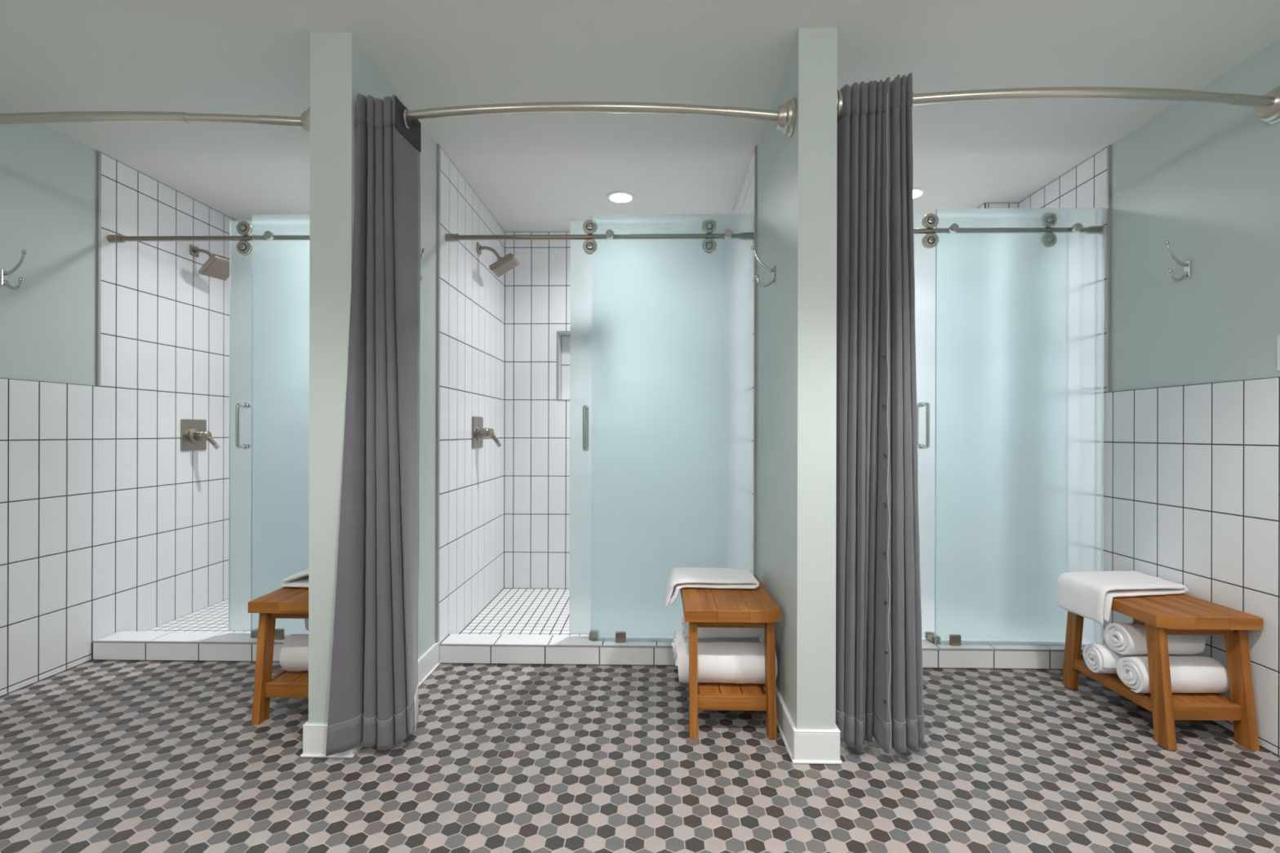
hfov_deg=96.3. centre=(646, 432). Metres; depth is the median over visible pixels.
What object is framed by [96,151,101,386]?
trim
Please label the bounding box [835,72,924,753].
curtain
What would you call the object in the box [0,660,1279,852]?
floor
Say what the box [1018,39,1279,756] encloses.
wall
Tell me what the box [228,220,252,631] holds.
door
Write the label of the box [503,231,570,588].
wall
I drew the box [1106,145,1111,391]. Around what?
trim
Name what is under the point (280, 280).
fixed glass panel
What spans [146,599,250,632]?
floor
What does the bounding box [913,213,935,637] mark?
door
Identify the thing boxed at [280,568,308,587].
folded towel
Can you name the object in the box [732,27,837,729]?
wall
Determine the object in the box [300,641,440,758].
baseboard
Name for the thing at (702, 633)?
rolled towel
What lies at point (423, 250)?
robe hook
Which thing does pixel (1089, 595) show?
folded towel
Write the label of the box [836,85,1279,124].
curtain rod
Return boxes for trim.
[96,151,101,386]
[435,144,439,642]
[753,146,757,575]
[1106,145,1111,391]
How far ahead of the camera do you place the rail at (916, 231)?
2.69 m
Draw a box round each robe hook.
[1,249,27,289]
[420,248,426,282]
[751,245,775,287]
[1163,240,1190,281]
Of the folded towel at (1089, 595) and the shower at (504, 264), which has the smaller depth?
the folded towel at (1089, 595)
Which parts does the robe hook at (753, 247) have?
arm, arm, plate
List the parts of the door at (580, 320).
handle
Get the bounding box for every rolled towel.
[279,633,308,671]
[304,618,308,631]
[671,630,761,661]
[675,641,777,684]
[681,608,764,638]
[1082,643,1186,673]
[1102,622,1205,655]
[1115,656,1229,693]
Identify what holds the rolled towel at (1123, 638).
on the rolled towel at (1098, 657)
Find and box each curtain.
[325,93,421,756]
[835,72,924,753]
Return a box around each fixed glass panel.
[250,214,309,639]
[591,213,752,642]
[934,208,1103,645]
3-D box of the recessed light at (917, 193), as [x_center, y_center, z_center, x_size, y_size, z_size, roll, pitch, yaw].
[1.459,-1.316,3.175,0.164,0.012,0.164,0,0,1]
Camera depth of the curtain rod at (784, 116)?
1.90 m
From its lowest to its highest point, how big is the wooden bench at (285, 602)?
0.450 m
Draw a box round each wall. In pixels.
[0,102,235,697]
[308,32,504,723]
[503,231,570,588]
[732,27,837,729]
[977,202,1018,208]
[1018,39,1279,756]
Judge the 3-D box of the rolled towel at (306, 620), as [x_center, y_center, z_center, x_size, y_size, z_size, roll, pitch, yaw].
[-1.256,0.746,2.329,0.230,0.108,0.117,0,0,1]
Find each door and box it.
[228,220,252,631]
[568,219,591,634]
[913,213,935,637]
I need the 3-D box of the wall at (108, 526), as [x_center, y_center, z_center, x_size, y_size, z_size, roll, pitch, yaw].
[-2.691,-0.102,1.110,0.130,2.462,5.726,0,0,1]
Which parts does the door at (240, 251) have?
handle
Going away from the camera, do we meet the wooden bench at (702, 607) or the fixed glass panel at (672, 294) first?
the wooden bench at (702, 607)
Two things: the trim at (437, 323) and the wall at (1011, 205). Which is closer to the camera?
the trim at (437, 323)
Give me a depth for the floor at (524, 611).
3.25 m
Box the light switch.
[1276,335,1279,371]
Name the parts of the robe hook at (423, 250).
arm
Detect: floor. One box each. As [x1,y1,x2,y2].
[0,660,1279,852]
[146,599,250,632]
[459,588,588,635]
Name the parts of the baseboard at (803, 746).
shoe molding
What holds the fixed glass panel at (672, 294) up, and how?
on the shower curb at (500, 649)
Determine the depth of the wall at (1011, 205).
3.29 m
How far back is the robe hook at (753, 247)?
2.24 m
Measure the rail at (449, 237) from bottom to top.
0.037 m
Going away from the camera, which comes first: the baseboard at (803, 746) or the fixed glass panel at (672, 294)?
the baseboard at (803, 746)
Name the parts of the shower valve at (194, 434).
plate, lever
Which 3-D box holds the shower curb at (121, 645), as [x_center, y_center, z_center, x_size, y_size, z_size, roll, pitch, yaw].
[-1.858,1.040,2.742,1.482,0.121,0.142,0,0,1]
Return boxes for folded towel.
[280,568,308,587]
[664,567,759,606]
[1057,570,1188,624]
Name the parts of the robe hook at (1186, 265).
arm, arm, plate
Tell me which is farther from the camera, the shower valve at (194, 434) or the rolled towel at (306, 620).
the shower valve at (194, 434)
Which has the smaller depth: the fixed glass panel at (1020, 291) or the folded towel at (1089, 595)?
the folded towel at (1089, 595)
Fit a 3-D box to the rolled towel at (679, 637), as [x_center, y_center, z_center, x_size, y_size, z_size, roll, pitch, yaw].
[0.286,0.870,2.336,0.369,0.128,0.138,0,0,-1]
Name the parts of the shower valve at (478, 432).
plate, lever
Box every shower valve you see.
[181,418,220,450]
[471,416,502,448]
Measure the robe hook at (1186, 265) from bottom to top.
0.162 m
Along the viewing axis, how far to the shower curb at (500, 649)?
2.65 m
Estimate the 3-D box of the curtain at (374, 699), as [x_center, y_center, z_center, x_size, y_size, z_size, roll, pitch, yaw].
[-0.878,-0.036,1.949,0.162,2.176,0.336,0,0,35]
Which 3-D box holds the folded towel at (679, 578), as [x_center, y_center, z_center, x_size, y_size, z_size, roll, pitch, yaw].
[0.263,0.640,2.386,0.378,0.113,0.239,0,0,1]
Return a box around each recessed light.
[606,191,635,203]
[912,187,926,199]
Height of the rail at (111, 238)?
0.037 m
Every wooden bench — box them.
[248,586,308,724]
[680,575,780,740]
[1062,593,1262,751]
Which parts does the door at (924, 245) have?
handle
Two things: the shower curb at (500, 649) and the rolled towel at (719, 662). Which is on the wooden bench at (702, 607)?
the rolled towel at (719, 662)
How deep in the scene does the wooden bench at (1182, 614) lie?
2.00 m
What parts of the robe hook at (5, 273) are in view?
plate, arm, arm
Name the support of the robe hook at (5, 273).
attached to the wall at (108, 526)
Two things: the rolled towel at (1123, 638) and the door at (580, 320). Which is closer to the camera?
the rolled towel at (1123, 638)
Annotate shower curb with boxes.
[91,631,285,662]
[439,634,675,666]
[921,638,1084,669]
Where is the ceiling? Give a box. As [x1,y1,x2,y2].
[0,0,1279,231]
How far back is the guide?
2.70 m
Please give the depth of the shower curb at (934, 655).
2.61 m
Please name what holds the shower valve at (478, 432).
attached to the wall at (472, 328)
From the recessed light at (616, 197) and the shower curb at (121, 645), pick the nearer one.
the shower curb at (121, 645)
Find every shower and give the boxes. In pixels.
[190,244,229,280]
[476,241,519,277]
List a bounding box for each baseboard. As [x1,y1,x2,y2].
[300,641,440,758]
[775,684,842,764]
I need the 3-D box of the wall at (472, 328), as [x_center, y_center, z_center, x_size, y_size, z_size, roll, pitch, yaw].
[-1.034,-0.098,2.899,0.154,2.462,1.991,0,0,1]
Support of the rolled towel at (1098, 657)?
on the wooden bench at (1182, 614)
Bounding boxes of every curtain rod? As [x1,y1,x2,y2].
[0,106,310,135]
[355,97,796,137]
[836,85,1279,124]
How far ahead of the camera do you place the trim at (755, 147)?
2.65 m
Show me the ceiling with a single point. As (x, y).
(532, 172)
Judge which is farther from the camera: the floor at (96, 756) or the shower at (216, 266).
the shower at (216, 266)
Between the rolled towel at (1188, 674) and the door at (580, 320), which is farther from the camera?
the door at (580, 320)
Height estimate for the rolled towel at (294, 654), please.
0.132 m
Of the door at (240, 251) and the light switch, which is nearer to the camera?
the light switch
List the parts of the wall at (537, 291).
niche frame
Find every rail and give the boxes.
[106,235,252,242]
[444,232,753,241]
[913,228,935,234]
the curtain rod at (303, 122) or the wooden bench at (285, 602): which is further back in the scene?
the wooden bench at (285, 602)

